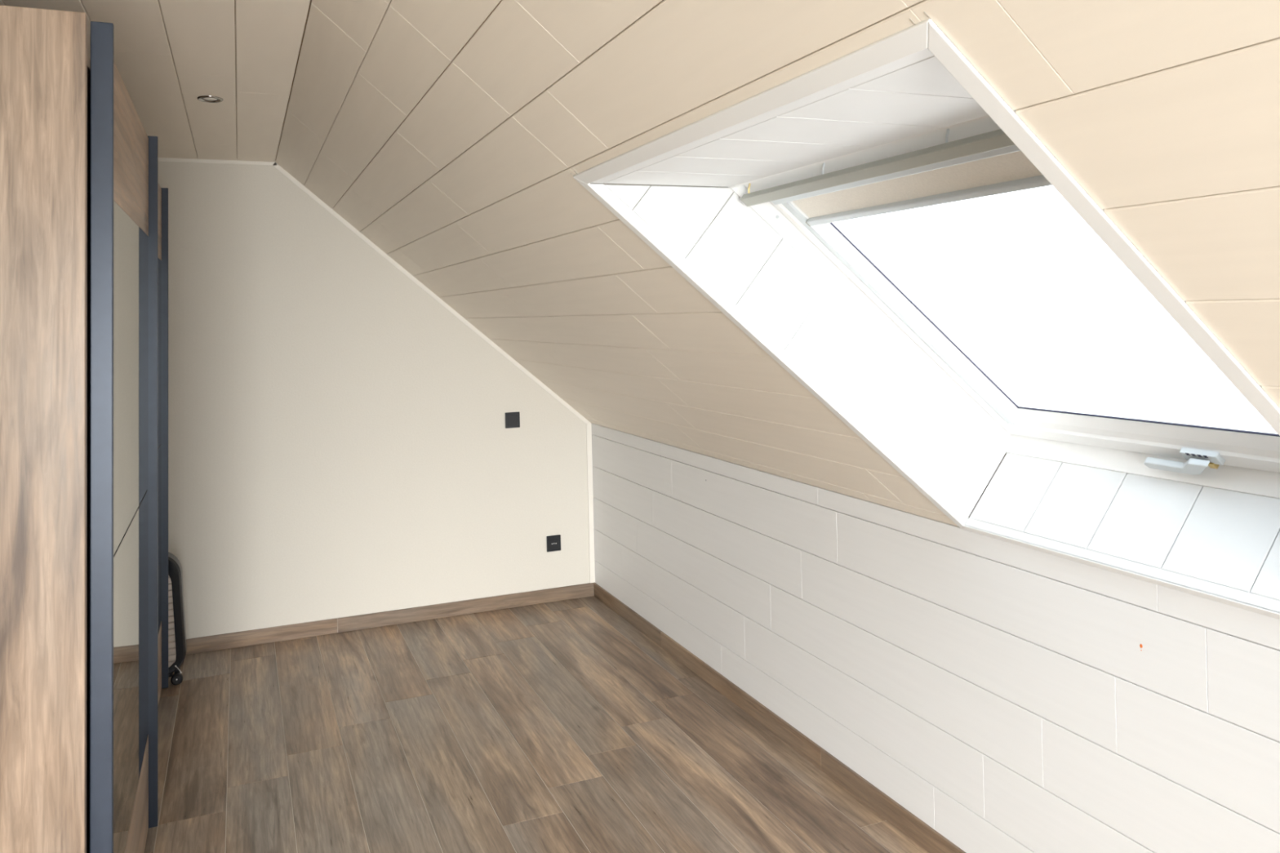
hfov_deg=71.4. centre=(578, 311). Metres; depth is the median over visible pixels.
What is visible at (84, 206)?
wardrobe
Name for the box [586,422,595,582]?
trim
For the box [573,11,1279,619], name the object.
window
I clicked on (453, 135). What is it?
sloped ceiling
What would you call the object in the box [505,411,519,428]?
light switch
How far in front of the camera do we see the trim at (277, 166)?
4.72 m
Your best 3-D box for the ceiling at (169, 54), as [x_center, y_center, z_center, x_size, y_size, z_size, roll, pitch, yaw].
[-0.829,-0.808,1.092,1.146,0.050,6.800,-1,0,-21]
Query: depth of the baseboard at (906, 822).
3.19 m
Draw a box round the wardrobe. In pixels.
[0,4,168,852]
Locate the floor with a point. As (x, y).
(559, 726)
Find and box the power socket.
[546,534,560,551]
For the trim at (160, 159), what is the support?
attached to the wall at (340, 445)
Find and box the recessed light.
[196,95,223,102]
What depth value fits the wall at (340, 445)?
4.54 m
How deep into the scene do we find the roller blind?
1.86 m
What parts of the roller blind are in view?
rail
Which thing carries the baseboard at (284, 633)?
attached to the wall at (340, 445)
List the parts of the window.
architrave, architrave, lining panel, lining panel, frame, sash, lining panel, architrave, architrave, lining panel, handle lever, handle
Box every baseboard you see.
[186,582,593,654]
[593,582,965,852]
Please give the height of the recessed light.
0.010 m
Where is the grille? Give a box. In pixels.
[168,575,176,667]
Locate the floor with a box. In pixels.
[144,595,928,852]
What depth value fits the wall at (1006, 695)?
2.47 m
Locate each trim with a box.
[158,157,276,165]
[272,163,590,423]
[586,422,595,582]
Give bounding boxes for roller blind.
[771,145,1052,424]
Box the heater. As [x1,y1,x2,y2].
[168,551,186,684]
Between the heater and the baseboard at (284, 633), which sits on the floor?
the heater
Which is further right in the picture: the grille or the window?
the window
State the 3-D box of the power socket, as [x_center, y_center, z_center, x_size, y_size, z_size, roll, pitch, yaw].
[-0.136,1.296,4.961,0.083,0.088,0.012,-1,0,-21]
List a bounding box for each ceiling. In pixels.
[0,0,311,161]
[275,0,1279,526]
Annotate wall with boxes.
[158,158,594,639]
[591,422,1279,852]
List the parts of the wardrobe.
panel, panel, panel, wood panel, mirror pane, mirror pane, wood panel, wood panel, mirror pane, mirror pane, wood panel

